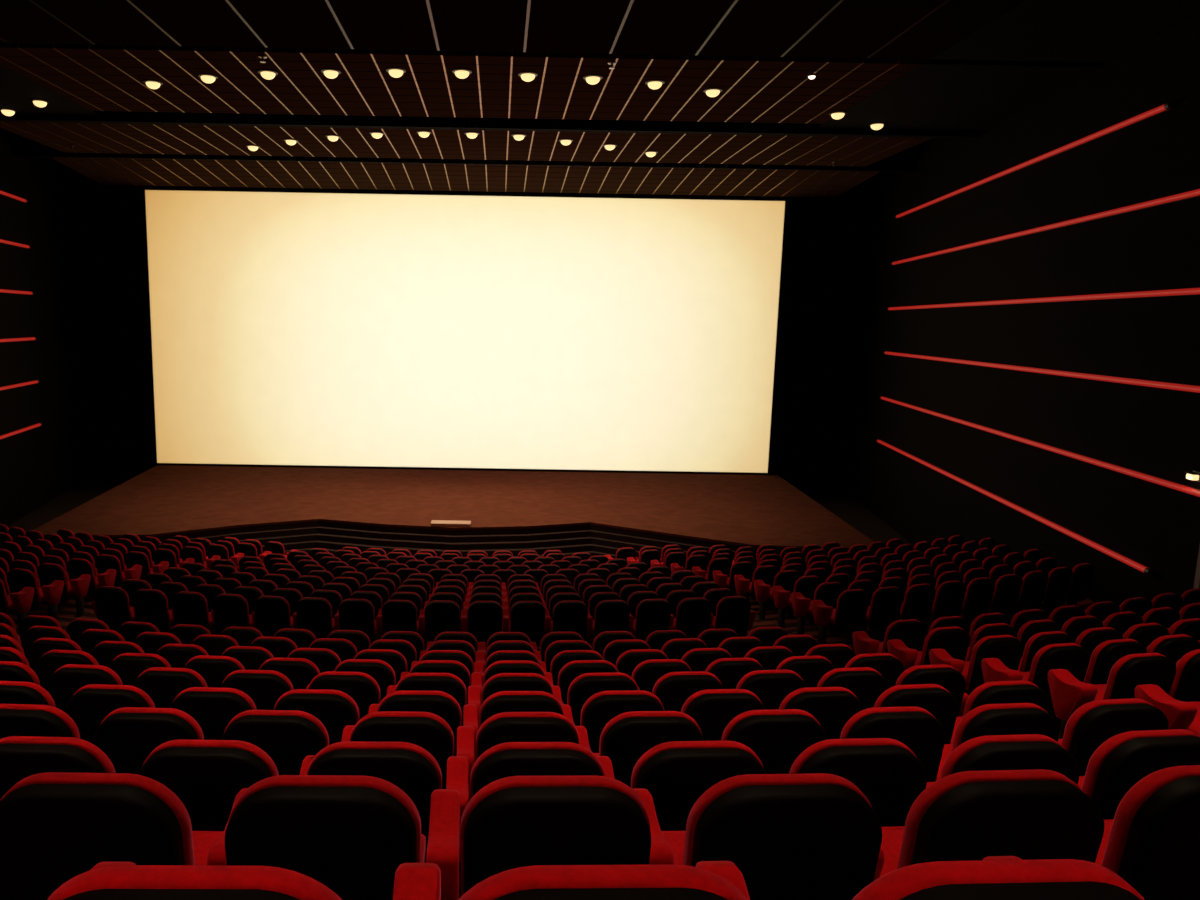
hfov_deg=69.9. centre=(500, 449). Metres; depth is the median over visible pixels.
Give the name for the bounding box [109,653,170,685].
chair
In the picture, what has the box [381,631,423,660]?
chair
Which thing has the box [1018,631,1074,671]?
chair
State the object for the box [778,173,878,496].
wall
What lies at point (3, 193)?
light strip
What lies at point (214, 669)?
chair
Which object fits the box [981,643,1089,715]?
chair
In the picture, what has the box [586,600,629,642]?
chair
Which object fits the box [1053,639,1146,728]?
chair
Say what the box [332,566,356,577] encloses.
chair
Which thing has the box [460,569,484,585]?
chair
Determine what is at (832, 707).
chair
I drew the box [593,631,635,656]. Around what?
chair
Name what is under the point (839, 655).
chair
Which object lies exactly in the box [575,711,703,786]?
chair
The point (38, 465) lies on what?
wall
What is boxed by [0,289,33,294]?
light strip
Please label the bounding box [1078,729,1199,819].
chair
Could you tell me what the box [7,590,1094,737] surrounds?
floor
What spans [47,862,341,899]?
chair
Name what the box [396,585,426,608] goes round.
chair
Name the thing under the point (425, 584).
chair
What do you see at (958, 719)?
armrest
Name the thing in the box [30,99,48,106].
recessed light
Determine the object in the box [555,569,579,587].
chair
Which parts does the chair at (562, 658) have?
armrest, backrest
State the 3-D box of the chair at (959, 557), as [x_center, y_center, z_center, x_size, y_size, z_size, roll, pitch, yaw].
[8.285,2.267,15.686,0.546,0.898,0.567,-3,10,-26]
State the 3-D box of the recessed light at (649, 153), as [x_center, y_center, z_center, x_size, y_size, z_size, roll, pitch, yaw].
[3.997,-7.833,22.532,0.360,0.128,0.360,1,9,0]
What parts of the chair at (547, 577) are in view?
backrest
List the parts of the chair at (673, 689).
backrest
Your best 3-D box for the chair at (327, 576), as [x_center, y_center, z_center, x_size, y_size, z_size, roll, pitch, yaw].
[-3.023,2.414,14.391,0.546,0.898,0.567,2,9,5]
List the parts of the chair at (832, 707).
backrest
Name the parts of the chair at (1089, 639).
backrest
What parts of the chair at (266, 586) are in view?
backrest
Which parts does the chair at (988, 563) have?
backrest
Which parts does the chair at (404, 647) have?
backrest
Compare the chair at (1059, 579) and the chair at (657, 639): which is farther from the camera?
the chair at (1059, 579)
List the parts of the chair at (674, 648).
backrest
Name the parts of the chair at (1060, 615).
backrest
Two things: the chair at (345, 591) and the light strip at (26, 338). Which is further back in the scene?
the light strip at (26, 338)
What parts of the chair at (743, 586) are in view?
armrest, backrest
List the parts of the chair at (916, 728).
backrest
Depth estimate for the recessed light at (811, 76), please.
15.34 m
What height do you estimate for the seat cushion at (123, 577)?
0.115 m
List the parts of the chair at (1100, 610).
backrest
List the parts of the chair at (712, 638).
backrest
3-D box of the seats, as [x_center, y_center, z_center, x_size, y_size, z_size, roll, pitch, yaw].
[-0.417,2.289,17.837,20.776,1.874,4.259,1,9,0]
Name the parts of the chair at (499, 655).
armrest, backrest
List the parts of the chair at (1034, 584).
backrest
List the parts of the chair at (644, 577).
backrest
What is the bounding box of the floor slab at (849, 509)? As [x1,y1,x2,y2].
[7,484,913,546]
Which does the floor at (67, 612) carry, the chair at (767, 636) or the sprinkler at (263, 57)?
the chair at (767, 636)
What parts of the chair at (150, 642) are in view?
backrest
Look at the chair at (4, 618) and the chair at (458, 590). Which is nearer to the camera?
the chair at (4, 618)
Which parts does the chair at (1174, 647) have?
backrest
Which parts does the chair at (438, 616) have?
armrest, backrest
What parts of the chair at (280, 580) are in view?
backrest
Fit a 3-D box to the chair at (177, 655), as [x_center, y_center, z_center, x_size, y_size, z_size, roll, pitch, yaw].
[-2.714,2.045,7.406,0.546,0.898,0.567,1,9,3]
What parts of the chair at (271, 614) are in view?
armrest, backrest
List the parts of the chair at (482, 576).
backrest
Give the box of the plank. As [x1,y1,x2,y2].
[431,520,470,526]
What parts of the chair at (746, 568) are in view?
armrest, backrest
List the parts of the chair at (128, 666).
backrest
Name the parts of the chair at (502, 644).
armrest, backrest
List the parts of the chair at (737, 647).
backrest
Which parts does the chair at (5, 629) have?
backrest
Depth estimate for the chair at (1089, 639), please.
7.84 m
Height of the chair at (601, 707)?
0.898 m
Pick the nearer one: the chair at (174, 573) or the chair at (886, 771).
the chair at (886, 771)
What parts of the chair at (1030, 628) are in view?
backrest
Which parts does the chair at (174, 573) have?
backrest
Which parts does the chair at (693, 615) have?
armrest, backrest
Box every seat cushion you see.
[6,595,14,611]
[38,587,45,603]
[67,581,73,595]
[94,576,100,589]
[121,571,126,582]
[130,607,135,621]
[168,610,174,626]
[192,831,223,864]
[208,612,213,628]
[249,615,253,626]
[290,616,293,628]
[332,618,334,631]
[421,834,425,862]
[632,619,635,635]
[711,616,715,628]
[725,577,729,588]
[747,582,751,594]
[768,587,772,600]
[787,595,792,607]
[807,601,812,615]
[829,609,835,625]
[865,606,869,622]
[877,642,883,652]
[899,603,902,619]
[914,651,921,665]
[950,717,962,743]
[962,661,969,689]
[1022,671,1029,680]
[1078,776,1084,788]
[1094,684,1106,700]
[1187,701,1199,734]
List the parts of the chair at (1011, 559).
backrest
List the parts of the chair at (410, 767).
armrest, backrest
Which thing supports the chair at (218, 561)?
on the floor at (67, 612)
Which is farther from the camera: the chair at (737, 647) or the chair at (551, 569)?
the chair at (551, 569)
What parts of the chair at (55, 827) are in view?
backrest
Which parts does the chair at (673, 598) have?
backrest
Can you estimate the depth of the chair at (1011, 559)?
14.82 m
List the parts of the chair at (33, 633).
backrest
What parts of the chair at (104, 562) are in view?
backrest, armrest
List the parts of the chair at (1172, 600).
backrest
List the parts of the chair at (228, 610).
armrest, backrest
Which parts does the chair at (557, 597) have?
backrest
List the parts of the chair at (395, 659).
backrest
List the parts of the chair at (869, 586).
backrest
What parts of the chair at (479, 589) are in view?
armrest, backrest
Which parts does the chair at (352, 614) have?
armrest, backrest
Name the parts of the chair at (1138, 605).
backrest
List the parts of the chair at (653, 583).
backrest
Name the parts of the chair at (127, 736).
backrest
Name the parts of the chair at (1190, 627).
backrest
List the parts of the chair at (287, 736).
backrest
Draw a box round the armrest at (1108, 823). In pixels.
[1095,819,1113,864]
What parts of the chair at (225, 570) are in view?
backrest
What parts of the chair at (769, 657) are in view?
backrest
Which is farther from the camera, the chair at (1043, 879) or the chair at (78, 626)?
the chair at (78, 626)
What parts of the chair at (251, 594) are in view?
backrest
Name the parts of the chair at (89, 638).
backrest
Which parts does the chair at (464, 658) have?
backrest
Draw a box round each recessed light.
[0,108,16,115]
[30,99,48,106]
[143,80,162,88]
[198,73,217,82]
[246,145,259,150]
[258,69,277,79]
[284,139,297,144]
[321,68,340,78]
[326,135,339,140]
[370,132,383,138]
[386,67,405,77]
[417,131,430,137]
[452,68,471,78]
[465,132,478,138]
[512,134,525,140]
[518,71,537,81]
[559,139,572,144]
[583,74,602,84]
[603,144,616,149]
[644,151,657,156]
[645,80,664,88]
[703,88,722,96]
[807,74,816,78]
[829,111,846,119]
[868,122,885,129]
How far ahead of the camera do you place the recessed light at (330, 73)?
15.55 m
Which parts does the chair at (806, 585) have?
armrest, backrest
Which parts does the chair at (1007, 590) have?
backrest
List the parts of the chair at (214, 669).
backrest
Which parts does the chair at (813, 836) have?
armrest, backrest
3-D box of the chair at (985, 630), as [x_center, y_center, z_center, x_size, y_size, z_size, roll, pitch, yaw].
[4.938,2.182,8.887,0.546,0.898,0.567,-1,9,-13]
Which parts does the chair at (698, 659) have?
backrest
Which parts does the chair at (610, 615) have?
armrest, backrest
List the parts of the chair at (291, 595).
backrest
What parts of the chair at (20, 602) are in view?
backrest, armrest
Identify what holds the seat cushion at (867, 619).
on the chair at (886, 602)
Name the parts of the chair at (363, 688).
backrest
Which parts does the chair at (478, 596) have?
armrest, backrest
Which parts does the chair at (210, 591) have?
backrest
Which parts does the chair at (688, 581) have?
backrest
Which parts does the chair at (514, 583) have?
armrest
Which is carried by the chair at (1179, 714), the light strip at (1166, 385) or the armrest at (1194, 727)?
the armrest at (1194, 727)
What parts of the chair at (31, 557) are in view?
backrest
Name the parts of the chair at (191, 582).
backrest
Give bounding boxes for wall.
[0,128,78,525]
[60,163,153,484]
[141,186,789,466]
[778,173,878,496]
[853,14,1199,605]
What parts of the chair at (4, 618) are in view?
backrest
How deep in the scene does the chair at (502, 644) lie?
7.92 m
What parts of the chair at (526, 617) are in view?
armrest, backrest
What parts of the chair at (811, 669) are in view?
backrest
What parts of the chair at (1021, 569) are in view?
backrest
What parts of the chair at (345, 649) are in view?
backrest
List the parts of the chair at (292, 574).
backrest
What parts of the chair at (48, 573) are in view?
backrest, armrest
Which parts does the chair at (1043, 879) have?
armrest, backrest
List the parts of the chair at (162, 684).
backrest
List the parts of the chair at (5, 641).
backrest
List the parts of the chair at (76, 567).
backrest, armrest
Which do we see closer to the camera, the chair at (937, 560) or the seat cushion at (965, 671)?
the seat cushion at (965, 671)
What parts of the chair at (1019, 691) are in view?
backrest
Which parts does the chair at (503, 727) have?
armrest, backrest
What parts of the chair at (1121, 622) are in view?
backrest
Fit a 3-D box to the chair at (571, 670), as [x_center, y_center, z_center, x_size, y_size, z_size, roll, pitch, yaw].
[0.603,1.976,6.568,0.546,0.898,0.567,0,9,-4]
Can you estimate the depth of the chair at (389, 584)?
13.23 m
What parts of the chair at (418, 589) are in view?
backrest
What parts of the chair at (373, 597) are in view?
backrest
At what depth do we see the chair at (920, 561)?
14.93 m
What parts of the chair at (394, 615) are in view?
armrest, backrest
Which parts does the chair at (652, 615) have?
armrest, backrest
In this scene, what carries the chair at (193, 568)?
on the floor at (67, 612)
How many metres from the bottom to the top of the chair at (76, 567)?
0.898 m
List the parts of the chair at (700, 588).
backrest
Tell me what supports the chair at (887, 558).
on the floor at (67, 612)
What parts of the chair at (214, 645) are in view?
backrest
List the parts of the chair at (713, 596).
backrest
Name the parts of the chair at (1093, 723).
backrest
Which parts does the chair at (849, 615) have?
armrest, backrest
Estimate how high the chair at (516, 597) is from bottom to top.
0.898 m
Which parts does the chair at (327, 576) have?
backrest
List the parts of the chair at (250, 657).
backrest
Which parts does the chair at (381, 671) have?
backrest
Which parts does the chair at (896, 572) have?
backrest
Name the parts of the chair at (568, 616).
armrest, backrest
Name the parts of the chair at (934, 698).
backrest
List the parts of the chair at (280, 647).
backrest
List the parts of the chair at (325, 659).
backrest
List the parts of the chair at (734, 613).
armrest, backrest, armrest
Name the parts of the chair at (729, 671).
backrest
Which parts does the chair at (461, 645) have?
armrest, backrest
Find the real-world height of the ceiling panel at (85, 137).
0.120 m
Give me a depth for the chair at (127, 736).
3.67 m
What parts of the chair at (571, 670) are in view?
armrest, backrest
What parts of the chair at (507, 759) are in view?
armrest, backrest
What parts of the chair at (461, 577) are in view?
backrest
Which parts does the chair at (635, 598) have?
backrest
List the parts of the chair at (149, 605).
backrest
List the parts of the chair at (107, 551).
backrest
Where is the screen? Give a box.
[134,188,795,474]
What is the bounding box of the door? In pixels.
[1193,546,1199,588]
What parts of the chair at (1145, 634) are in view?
backrest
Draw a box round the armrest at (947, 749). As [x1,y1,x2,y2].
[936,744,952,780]
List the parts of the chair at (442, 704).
armrest, backrest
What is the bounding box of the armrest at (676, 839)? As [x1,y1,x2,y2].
[662,831,685,864]
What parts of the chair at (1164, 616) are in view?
backrest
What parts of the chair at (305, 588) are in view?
backrest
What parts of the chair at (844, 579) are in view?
backrest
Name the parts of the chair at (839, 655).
backrest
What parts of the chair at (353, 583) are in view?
backrest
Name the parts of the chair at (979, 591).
backrest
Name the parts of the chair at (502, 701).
armrest, backrest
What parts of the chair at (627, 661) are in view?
backrest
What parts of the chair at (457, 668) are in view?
armrest, backrest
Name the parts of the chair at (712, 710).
backrest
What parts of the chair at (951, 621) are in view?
backrest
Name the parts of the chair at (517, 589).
armrest, backrest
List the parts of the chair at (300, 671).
backrest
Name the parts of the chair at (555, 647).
armrest, backrest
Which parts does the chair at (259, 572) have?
backrest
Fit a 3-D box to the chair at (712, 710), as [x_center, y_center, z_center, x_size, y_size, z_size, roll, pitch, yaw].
[1.164,1.727,4.915,0.546,0.898,0.567,0,9,-4]
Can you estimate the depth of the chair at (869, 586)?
12.65 m
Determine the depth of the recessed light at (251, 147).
22.53 m
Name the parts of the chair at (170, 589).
backrest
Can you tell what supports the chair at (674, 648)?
on the floor at (67, 612)
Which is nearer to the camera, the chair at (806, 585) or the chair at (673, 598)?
the chair at (673, 598)
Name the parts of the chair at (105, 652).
backrest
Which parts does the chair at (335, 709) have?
backrest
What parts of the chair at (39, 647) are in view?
backrest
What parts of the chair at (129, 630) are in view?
backrest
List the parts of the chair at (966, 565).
backrest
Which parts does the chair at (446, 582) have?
backrest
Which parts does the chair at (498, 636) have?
armrest, backrest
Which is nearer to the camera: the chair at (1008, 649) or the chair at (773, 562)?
the chair at (1008, 649)
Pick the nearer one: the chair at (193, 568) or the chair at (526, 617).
the chair at (526, 617)
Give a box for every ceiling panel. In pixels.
[0,0,1025,58]
[0,43,921,123]
[0,64,98,114]
[0,122,931,165]
[51,157,878,197]
[817,59,1102,130]
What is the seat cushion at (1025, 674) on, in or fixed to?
on the chair at (1072, 657)
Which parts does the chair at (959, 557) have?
backrest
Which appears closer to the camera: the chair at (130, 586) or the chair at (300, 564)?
the chair at (130, 586)
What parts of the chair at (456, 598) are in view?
backrest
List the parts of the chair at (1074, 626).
backrest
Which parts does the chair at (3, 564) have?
backrest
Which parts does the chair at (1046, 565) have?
backrest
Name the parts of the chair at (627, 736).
armrest, backrest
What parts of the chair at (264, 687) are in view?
backrest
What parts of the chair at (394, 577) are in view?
backrest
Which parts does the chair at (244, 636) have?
backrest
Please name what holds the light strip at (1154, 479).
attached to the wall at (1154, 431)
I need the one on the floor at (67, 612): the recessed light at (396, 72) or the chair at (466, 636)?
the chair at (466, 636)
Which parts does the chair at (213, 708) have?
backrest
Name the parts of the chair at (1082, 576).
backrest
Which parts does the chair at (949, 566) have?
backrest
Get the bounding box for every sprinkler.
[258,55,266,62]
[608,62,615,68]
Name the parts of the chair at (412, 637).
backrest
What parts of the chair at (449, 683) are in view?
armrest, backrest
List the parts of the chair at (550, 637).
armrest, backrest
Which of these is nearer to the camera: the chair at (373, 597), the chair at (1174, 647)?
the chair at (1174, 647)
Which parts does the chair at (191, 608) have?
backrest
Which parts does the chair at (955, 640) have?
armrest, backrest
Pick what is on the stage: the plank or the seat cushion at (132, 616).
the plank
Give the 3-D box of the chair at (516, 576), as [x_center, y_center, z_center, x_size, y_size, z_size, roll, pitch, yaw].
[0.293,2.476,14.353,0.546,0.898,0.567,0,9,-4]
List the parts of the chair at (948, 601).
backrest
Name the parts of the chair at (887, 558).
backrest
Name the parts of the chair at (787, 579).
armrest, backrest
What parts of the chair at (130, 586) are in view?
backrest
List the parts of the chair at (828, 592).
armrest, backrest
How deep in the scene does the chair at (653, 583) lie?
13.53 m
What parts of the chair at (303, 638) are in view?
backrest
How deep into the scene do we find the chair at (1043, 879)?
1.15 m
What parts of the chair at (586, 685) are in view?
armrest, backrest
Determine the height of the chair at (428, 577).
0.898 m
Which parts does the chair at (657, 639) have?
backrest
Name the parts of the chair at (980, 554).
backrest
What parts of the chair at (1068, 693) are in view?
armrest, backrest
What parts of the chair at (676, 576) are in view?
backrest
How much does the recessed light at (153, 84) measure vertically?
0.128 m
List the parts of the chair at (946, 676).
backrest, armrest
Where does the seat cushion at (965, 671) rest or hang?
on the chair at (1008, 649)
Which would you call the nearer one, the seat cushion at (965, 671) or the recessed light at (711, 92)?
the seat cushion at (965, 671)
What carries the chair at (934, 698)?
on the floor at (67, 612)
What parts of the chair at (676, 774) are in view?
armrest, backrest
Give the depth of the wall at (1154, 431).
15.94 m
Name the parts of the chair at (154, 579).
backrest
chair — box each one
[0,541,21,556]
[0,549,13,565]
[0,557,9,582]
[0,568,9,594]
[0,579,34,634]
[0,613,21,647]
[0,623,24,655]
[0,635,29,666]
[0,647,28,665]
[0,661,39,685]
[0,681,55,706]
[0,704,79,738]
[0,736,115,798]
[0,772,223,899]
[7,568,63,622]
[9,560,40,587]
[14,552,39,577]
[18,615,61,647]
[22,545,44,563]
[22,626,70,661]
[27,637,81,672]
[35,650,98,690]
[37,563,90,617]
[40,555,68,580]
[45,548,68,571]
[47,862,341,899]
[48,664,122,712]
[66,618,109,641]
[66,684,154,743]
[67,558,115,605]
[70,551,97,575]
[76,629,125,653]
[90,641,144,667]
[92,586,135,630]
[94,707,203,773]
[95,554,141,586]
[100,548,126,570]
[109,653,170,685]
[116,621,159,641]
[120,579,151,606]
[125,551,168,579]
[132,589,174,632]
[133,632,181,653]
[133,667,207,707]
[138,739,278,830]
[143,573,172,589]
[156,582,188,609]
[156,644,208,667]
[163,567,190,581]
[168,624,210,643]
[170,687,256,739]
[172,591,214,629]
[177,575,206,591]
[181,562,206,575]
[184,655,244,687]
[191,634,238,655]
[193,584,225,611]
[195,570,222,583]
[207,775,425,899]
[211,559,236,569]
[211,594,253,634]
[212,565,237,577]
[212,577,241,629]
[220,670,293,709]
[221,626,262,645]
[221,646,273,669]
[222,710,328,774]
[228,572,255,585]
[231,586,263,614]
[240,561,265,571]
[243,567,268,579]
[248,579,277,595]
[250,636,297,657]
[251,596,293,636]
[259,658,319,688]
[262,574,289,587]
[270,563,295,573]
[270,588,302,616]
[274,628,316,647]
[274,689,359,744]
[275,568,300,581]
[284,581,314,597]
[287,648,340,672]
[292,597,334,638]
[296,560,319,573]
[297,575,324,589]
[300,741,441,862]
[301,565,325,575]
[306,671,379,718]
[308,570,333,583]
[309,638,356,661]
[310,590,341,617]
[321,583,351,600]
[325,561,348,572]
[327,630,370,652]
[331,577,359,592]
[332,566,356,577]
[334,599,376,643]
[334,659,395,701]
[340,571,366,586]
[341,711,453,788]
[349,591,381,631]
[354,649,406,684]
[355,562,378,572]
[358,584,388,605]
[364,567,388,581]
[366,578,394,598]
[368,639,416,671]
[368,690,461,755]
[374,573,400,591]
[376,600,418,639]
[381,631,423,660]
[385,563,408,573]
[387,672,466,725]
[389,592,421,632]
[393,863,747,899]
[396,568,419,585]
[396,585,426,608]
[401,660,470,703]
[402,579,430,600]
[407,573,433,593]
[411,650,473,685]
[416,564,439,573]
[418,600,459,644]
[419,640,475,671]
[424,592,461,649]
[426,632,477,651]
[426,775,650,899]
[428,569,452,587]
[428,586,464,609]
[432,579,465,601]
[435,574,467,593]
[446,742,603,897]
[447,565,469,573]
[456,712,578,801]
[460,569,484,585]
[461,601,502,646]
[463,593,502,627]
[463,691,563,762]
[465,586,501,631]
[467,580,501,594]
[468,574,501,589]
[468,673,552,729]
[471,660,544,705]
[474,650,538,687]
[476,640,534,672]
[477,565,499,573]
[478,632,530,661]
[492,569,515,587]
[502,574,534,597]
[502,580,536,604]
[502,586,539,608]
[502,593,542,621]
[502,601,545,645]
[508,565,529,573]
[524,569,547,590]
[531,632,583,661]
[534,640,592,671]
[535,574,567,594]
[537,579,571,602]
[538,565,560,573]
[539,650,603,685]
[540,586,576,610]
[543,593,581,631]
[544,600,587,640]
[544,660,617,703]
[552,672,637,725]
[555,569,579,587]
[561,690,664,752]
[567,564,590,573]
[574,573,600,593]
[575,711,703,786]
[578,579,606,600]
[582,592,620,632]
[583,585,612,607]
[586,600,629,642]
[587,568,610,581]
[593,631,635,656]
[596,741,765,830]
[603,639,650,666]
[606,573,632,587]
[612,578,640,594]
[616,649,667,676]
[617,567,641,578]
[619,584,649,602]
[619,659,691,692]
[627,591,659,618]
[628,599,670,640]
[632,773,881,899]
[638,571,664,584]
[638,671,722,711]
[645,630,686,649]
[646,577,673,591]
[647,566,671,576]
[655,583,684,599]
[661,638,707,659]
[666,590,697,617]
[669,597,711,637]
[670,570,695,582]
[680,576,706,589]
[681,648,731,670]
[681,689,764,740]
[691,582,719,597]
[695,859,1144,899]
[697,628,738,647]
[703,588,733,615]
[705,658,763,688]
[709,596,755,636]
[713,561,754,594]
[718,637,763,657]
[721,709,826,773]
[734,565,778,600]
[736,670,805,709]
[744,646,794,669]
[746,559,780,599]
[747,627,787,645]
[754,570,800,619]
[766,563,805,610]
[772,576,822,628]
[773,635,818,655]
[776,656,834,686]
[779,687,863,739]
[785,568,828,617]
[789,738,926,826]
[791,582,844,634]
[805,573,852,625]
[805,644,855,668]
[808,561,831,575]
[812,589,869,644]
[817,667,887,708]
[827,579,876,635]
[831,565,856,580]
[833,558,856,569]
[840,706,945,781]
[845,653,903,688]
[846,586,903,643]
[852,619,926,655]
[855,571,881,588]
[856,556,879,575]
[858,563,882,575]
[862,577,906,632]
[874,684,957,743]
[874,769,1103,880]
[878,583,935,639]
[880,553,902,573]
[881,560,906,580]
[882,568,908,581]
[887,626,969,670]
[895,664,968,716]
[906,565,934,590]
[907,557,930,578]
[907,574,935,588]
[922,616,968,650]
[925,571,963,625]
[926,734,1079,787]
[929,635,1022,695]
[930,554,952,569]
[930,580,965,620]
[934,562,958,585]
[936,703,1059,780]
[950,680,1048,743]
[953,551,972,565]
[959,559,981,576]
[961,564,1013,613]
[961,577,994,619]
[963,568,988,588]
[965,623,1016,660]
[968,613,1009,646]
[969,574,1022,627]
[973,548,992,561]
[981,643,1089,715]
[982,556,1003,571]
[982,856,1021,860]
[989,561,1036,611]
[1004,552,1023,567]
[1005,570,1048,616]
[1010,609,1048,638]
[1016,557,1057,608]
[1017,619,1060,656]
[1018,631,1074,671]
[1022,567,1072,607]
[1023,549,1042,563]
[1045,563,1094,615]
[1048,653,1175,738]
[1049,605,1085,628]
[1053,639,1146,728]
[1058,698,1168,775]
[1061,615,1102,641]
[1075,627,1122,657]
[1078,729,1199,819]
[1084,597,1151,615]
[1085,601,1119,620]
[1095,765,1199,899]
[1102,607,1179,627]
[1103,611,1142,634]
[1123,618,1199,639]
[1123,623,1168,648]
[1135,684,1199,734]
[1141,603,1199,619]
[1147,634,1199,664]
[1151,593,1182,611]
[1169,649,1199,701]
[1180,588,1199,609]
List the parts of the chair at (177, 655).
backrest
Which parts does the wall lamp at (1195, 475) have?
lamp glass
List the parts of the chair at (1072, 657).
armrest, backrest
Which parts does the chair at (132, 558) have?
backrest, armrest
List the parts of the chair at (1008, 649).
armrest, backrest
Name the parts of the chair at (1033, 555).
backrest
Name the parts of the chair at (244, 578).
backrest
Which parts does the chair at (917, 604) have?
backrest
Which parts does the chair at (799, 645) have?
backrest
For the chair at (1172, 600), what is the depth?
10.42 m
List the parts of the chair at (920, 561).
backrest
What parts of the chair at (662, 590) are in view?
backrest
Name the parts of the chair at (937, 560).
backrest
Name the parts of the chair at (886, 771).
backrest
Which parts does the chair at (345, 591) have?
backrest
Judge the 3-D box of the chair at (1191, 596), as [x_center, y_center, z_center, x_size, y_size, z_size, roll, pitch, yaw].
[8.653,2.163,10.931,0.632,0.898,0.567,-3,9,-22]
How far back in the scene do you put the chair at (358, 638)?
8.72 m
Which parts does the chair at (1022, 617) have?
backrest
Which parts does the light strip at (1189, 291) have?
mounting rail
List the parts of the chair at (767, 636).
backrest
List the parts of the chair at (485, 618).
armrest, backrest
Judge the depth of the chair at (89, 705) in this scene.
4.53 m
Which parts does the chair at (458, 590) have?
backrest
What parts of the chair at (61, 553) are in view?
backrest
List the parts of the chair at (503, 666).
armrest, backrest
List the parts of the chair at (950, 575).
backrest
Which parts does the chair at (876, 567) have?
backrest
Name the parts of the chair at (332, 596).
backrest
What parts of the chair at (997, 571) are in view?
backrest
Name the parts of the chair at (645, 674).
backrest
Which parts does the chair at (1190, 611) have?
backrest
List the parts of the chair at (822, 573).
backrest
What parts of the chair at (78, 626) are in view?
backrest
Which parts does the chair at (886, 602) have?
backrest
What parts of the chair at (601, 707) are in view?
armrest, backrest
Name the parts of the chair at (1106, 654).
backrest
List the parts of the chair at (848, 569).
backrest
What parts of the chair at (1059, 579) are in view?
backrest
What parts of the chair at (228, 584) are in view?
backrest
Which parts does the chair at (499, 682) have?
armrest, backrest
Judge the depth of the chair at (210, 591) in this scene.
11.89 m
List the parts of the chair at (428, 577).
backrest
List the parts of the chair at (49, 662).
backrest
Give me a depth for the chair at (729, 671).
6.34 m
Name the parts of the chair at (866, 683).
backrest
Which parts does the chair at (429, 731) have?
armrest, backrest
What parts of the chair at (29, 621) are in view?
backrest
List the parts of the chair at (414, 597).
backrest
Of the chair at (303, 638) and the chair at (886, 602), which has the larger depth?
the chair at (886, 602)
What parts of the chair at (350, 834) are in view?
armrest, backrest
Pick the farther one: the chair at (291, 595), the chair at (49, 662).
the chair at (291, 595)
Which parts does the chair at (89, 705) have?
backrest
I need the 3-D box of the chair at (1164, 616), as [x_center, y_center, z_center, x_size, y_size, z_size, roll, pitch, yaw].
[7.069,2.130,9.470,0.546,0.898,0.567,-2,9,-18]
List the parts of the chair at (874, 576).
backrest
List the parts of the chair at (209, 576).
backrest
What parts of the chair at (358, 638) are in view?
backrest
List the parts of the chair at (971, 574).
backrest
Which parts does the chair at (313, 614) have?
armrest, backrest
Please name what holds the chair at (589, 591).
on the floor at (67, 612)
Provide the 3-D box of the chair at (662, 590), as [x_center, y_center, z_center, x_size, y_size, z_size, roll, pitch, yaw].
[2.496,2.425,13.073,0.546,0.898,0.567,0,9,-9]
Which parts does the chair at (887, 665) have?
backrest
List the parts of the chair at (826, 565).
backrest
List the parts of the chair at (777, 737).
backrest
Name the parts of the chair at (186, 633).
backrest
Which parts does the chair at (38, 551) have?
backrest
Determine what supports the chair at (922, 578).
on the floor at (67, 612)
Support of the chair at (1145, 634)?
on the floor at (67, 612)
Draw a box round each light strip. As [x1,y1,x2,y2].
[0,190,27,202]
[0,239,30,248]
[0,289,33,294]
[0,337,36,341]
[0,380,39,390]
[0,423,41,438]
[876,439,1153,575]
[880,396,1199,496]
[884,351,1199,392]
[887,288,1199,309]
[891,189,1199,264]
[895,101,1174,217]
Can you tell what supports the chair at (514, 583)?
on the floor at (67, 612)
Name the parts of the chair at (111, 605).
armrest, backrest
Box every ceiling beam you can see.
[0,111,981,138]
[12,133,916,171]
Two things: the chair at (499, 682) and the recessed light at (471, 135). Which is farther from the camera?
the recessed light at (471, 135)
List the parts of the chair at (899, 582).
backrest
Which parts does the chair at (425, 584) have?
backrest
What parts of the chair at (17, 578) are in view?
backrest, armrest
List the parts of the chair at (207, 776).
backrest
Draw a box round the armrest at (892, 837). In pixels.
[880,826,904,876]
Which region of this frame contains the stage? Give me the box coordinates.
[33,465,873,560]
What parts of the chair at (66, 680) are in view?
backrest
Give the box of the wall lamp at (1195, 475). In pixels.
[1185,470,1199,481]
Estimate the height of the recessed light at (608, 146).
0.128 m
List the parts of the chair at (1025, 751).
backrest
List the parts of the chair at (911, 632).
armrest, backrest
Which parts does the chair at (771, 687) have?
backrest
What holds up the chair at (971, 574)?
on the floor at (67, 612)
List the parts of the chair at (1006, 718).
backrest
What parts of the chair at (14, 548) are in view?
backrest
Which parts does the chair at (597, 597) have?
backrest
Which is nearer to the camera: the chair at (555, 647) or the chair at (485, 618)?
the chair at (555, 647)
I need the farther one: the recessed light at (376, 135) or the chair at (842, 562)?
the recessed light at (376, 135)
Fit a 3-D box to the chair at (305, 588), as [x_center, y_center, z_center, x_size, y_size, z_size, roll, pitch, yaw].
[-3.016,2.364,12.860,0.546,0.898,0.567,2,9,5]
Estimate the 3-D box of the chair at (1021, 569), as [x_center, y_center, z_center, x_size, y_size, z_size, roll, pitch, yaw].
[8.412,2.233,14.064,0.546,0.898,0.567,-3,9,-24]
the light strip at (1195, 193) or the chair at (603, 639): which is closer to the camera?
the chair at (603, 639)
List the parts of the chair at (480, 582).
armrest, backrest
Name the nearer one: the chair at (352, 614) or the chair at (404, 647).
the chair at (404, 647)
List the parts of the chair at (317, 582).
backrest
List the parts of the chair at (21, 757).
backrest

